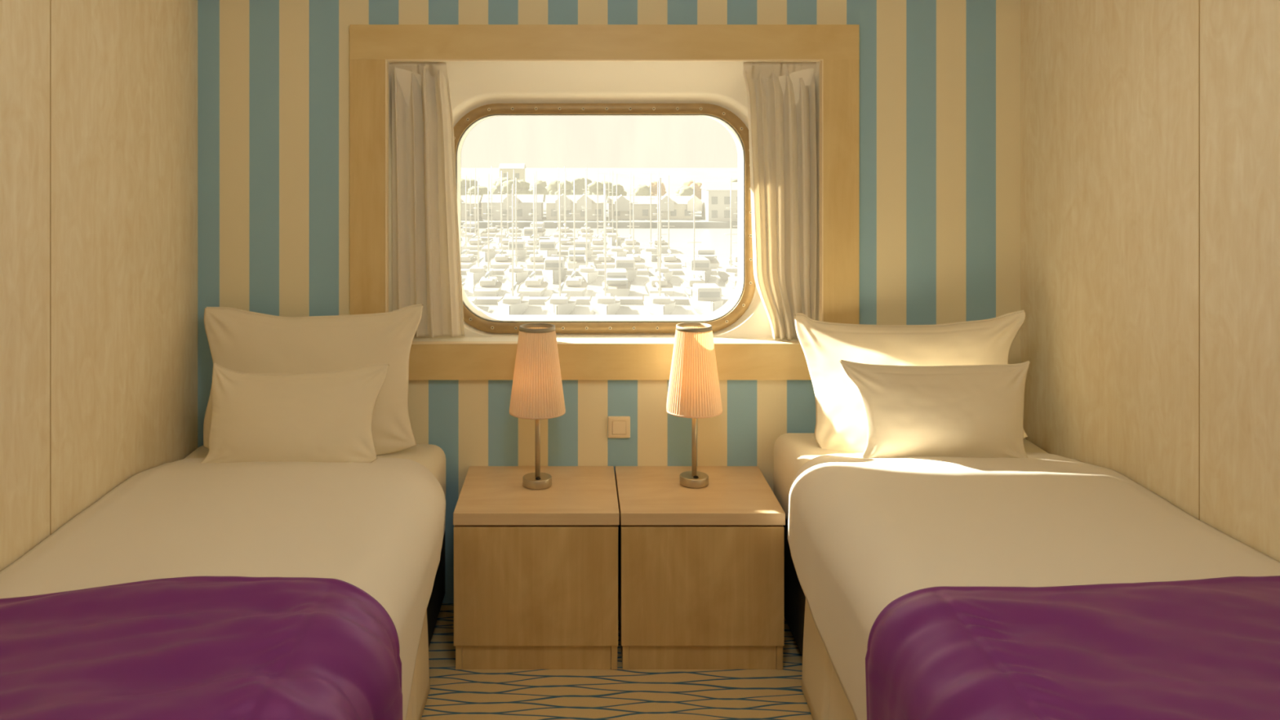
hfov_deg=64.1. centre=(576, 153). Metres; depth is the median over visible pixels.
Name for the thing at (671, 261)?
boat
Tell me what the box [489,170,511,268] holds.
boat
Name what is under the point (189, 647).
throw
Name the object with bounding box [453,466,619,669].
nightstand
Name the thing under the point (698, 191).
tree
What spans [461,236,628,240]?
pontoon
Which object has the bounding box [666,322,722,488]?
table lamp
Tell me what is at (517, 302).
boat
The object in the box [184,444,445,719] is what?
bed
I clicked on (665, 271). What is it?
boat
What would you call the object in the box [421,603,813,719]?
floor
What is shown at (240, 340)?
pillow
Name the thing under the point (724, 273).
boat
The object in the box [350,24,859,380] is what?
window
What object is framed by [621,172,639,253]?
boat
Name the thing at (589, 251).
motor boat
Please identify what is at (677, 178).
terrain
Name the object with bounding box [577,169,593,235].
boat
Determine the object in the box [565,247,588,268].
motor boat
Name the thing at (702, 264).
motor boat
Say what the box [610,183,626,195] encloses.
tree
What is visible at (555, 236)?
boat
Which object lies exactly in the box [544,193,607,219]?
house
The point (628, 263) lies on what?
motor boat
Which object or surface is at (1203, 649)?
throw
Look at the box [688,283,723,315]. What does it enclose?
motor boat
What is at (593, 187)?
tree
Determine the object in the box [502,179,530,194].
tree
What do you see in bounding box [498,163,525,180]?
tower block
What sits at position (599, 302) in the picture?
boat
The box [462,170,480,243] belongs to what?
boat
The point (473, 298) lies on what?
boat
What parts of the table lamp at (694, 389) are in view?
stem, lamp shade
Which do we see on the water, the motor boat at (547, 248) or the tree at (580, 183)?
the motor boat at (547, 248)
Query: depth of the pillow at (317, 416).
2.69 m
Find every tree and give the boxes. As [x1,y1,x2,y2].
[461,178,477,195]
[466,186,490,196]
[490,177,511,194]
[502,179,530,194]
[528,180,549,199]
[545,180,573,195]
[569,177,591,195]
[586,181,614,200]
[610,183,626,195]
[631,184,652,195]
[647,180,666,195]
[674,186,693,195]
[682,179,702,199]
[727,178,737,182]
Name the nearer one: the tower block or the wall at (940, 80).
the wall at (940, 80)
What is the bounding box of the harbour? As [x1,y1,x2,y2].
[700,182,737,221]
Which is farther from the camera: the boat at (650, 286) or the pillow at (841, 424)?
the boat at (650, 286)
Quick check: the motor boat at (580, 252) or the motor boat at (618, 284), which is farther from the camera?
the motor boat at (580, 252)
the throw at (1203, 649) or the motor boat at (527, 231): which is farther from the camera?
the motor boat at (527, 231)
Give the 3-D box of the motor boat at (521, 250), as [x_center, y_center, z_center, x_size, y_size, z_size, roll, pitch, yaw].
[-8.637,13.885,146.928,3.062,2.900,8.200,0,0,-2]
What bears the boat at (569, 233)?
on the water
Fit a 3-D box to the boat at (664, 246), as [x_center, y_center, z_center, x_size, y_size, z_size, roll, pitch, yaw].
[12.820,9.085,159.211,2.964,12.500,9.200,0,0,-2]
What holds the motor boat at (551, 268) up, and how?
on the water
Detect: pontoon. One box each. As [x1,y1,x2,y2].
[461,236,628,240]
[461,268,718,275]
[468,250,628,254]
[474,296,730,304]
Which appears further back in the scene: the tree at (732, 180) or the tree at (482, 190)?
the tree at (732, 180)
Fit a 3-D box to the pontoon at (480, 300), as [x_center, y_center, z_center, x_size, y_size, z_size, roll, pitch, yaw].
[0.097,14.885,103.000,61.800,0.700,2.000,0,0,0]
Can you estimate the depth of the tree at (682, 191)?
235.31 m
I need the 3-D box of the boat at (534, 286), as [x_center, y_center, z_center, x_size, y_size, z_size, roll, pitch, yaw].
[-4.591,8.785,109.143,3.053,13.100,9.800,0,0,3]
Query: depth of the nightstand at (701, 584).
2.63 m
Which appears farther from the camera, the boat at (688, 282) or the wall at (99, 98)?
the boat at (688, 282)
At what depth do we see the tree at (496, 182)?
253.19 m
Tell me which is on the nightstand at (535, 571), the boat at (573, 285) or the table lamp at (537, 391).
the table lamp at (537, 391)
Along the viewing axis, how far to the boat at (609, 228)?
184.61 m
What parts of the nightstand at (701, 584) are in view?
foot panel, door, foot panel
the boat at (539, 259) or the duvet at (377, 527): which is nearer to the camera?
the duvet at (377, 527)
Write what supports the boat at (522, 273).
on the water
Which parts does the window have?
edge trim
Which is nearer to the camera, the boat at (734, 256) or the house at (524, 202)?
the boat at (734, 256)
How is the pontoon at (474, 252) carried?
on the water
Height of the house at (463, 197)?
5.300 m
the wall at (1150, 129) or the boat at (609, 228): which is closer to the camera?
the wall at (1150, 129)
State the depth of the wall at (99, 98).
2.37 m
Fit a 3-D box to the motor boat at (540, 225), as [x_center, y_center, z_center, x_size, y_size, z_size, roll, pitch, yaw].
[-7.096,13.885,184.269,3.062,2.900,8.200,0,0,3]
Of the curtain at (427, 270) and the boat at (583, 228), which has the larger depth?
the boat at (583, 228)
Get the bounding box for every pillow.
[200,363,389,462]
[203,303,423,455]
[794,309,1027,453]
[840,360,1030,457]
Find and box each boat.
[461,175,476,268]
[461,222,477,236]
[461,222,477,303]
[461,240,469,254]
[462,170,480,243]
[463,168,484,250]
[466,177,493,284]
[473,180,502,296]
[479,173,500,261]
[480,166,499,236]
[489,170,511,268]
[492,181,510,244]
[497,172,511,250]
[497,183,528,315]
[503,177,528,283]
[505,169,521,236]
[506,239,527,260]
[516,174,547,296]
[521,226,539,242]
[524,170,545,268]
[524,172,539,250]
[530,222,546,236]
[537,240,557,257]
[542,257,567,284]
[544,183,576,315]
[549,167,564,244]
[555,166,573,236]
[555,172,573,250]
[560,180,587,296]
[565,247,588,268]
[575,177,598,284]
[575,239,593,258]
[577,167,595,241]
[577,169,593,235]
[589,183,620,315]
[591,168,607,250]
[593,175,614,268]
[600,177,616,236]
[602,268,631,296]
[606,170,621,245]
[606,173,626,258]
[613,257,637,281]
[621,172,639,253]
[626,175,644,268]
[640,173,657,262]
[642,177,675,315]
[644,180,673,296]
[647,177,672,281]
[648,172,670,253]
[661,175,681,268]
[680,180,706,295]
[681,257,711,282]
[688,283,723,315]
[694,247,719,268]
[715,177,737,281]
[725,213,737,294]
[728,202,737,266]
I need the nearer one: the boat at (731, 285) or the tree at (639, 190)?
the boat at (731, 285)
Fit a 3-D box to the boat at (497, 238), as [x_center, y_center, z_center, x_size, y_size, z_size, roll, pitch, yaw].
[-12.669,9.085,171.782,2.964,12.500,9.200,0,0,0]
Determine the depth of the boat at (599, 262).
133.10 m
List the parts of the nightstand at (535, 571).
foot panel, door, foot panel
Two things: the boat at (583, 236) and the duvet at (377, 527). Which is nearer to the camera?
the duvet at (377, 527)
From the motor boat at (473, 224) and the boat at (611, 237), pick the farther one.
the motor boat at (473, 224)
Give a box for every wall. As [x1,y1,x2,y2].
[0,0,197,571]
[197,0,1020,603]
[1020,0,1279,561]
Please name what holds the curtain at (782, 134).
hanging from the window
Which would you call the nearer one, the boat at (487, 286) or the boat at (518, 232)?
the boat at (487, 286)
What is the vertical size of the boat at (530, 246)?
12.500 m
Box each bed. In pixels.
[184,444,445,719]
[773,432,1048,719]
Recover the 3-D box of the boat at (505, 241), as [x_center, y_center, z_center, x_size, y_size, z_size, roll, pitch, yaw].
[-10.779,9.085,159.288,2.964,12.500,9.200,0,0,-3]
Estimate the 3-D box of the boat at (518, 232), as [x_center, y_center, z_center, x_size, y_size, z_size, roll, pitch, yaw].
[-11.369,9.085,184.135,2.964,12.500,9.200,0,0,-2]
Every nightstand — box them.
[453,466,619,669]
[614,466,785,669]
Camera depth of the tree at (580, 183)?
251.53 m
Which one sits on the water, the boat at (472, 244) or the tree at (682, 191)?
the boat at (472, 244)
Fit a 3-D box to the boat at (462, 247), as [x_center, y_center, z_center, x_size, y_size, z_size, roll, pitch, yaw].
[-17.235,9.085,146.745,2.964,12.500,9.200,0,0,3]
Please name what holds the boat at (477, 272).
on the water
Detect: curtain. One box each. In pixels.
[389,62,464,337]
[743,62,817,339]
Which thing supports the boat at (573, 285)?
on the water
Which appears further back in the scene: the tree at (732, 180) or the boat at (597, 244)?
the tree at (732, 180)
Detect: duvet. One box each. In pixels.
[0,457,445,719]
[787,452,1279,719]
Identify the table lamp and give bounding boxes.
[509,323,565,489]
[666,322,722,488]
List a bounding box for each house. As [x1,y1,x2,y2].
[461,195,482,219]
[480,193,544,219]
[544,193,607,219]
[607,194,702,218]
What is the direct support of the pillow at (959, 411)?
on the duvet at (864, 535)
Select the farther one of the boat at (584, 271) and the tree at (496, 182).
the tree at (496, 182)
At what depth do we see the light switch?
3.02 m
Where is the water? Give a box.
[461,168,737,315]
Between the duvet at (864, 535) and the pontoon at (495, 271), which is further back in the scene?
the pontoon at (495, 271)
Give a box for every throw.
[0,576,402,719]
[865,575,1279,719]
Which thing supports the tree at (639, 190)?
on the ground at (700, 222)
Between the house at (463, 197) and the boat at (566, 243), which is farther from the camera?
the house at (463, 197)
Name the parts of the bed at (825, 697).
mattress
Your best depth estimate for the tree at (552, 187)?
235.08 m
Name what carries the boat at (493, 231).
on the water
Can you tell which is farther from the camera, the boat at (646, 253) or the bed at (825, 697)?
the boat at (646, 253)
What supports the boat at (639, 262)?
on the water
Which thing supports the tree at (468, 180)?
on the ground at (700, 222)
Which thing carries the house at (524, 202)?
on the ground at (700, 222)
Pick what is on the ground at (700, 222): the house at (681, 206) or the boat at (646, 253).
the house at (681, 206)
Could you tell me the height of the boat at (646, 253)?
12.500 m
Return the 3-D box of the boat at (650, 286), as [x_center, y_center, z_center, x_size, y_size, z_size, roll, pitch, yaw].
[8.754,9.085,109.176,2.964,12.500,9.200,0,0,1]
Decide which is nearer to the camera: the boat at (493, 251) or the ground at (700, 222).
the boat at (493, 251)
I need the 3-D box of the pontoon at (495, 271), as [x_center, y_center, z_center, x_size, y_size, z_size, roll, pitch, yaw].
[0.097,14.885,128.000,76.800,0.700,2.000,0,0,0]
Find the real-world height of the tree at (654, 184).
7.340 m
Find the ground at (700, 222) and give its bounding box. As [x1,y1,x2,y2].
[461,207,737,227]
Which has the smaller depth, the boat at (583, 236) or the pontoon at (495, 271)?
the pontoon at (495, 271)
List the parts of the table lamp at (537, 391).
lamp shade, stem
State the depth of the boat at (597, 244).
158.17 m
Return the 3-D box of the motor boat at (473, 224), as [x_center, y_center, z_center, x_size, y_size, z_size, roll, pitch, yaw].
[-19.152,13.885,184.083,3.062,2.900,8.200,0,0,1]
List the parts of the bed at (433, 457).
mattress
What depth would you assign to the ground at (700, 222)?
207.05 m
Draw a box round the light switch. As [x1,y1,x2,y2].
[608,416,630,438]
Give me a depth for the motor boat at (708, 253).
132.45 m
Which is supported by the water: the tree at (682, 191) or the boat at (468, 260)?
the boat at (468, 260)
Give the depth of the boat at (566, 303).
95.32 m
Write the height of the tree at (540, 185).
7.402 m
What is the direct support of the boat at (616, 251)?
on the water
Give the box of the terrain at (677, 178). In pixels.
[461,170,737,207]

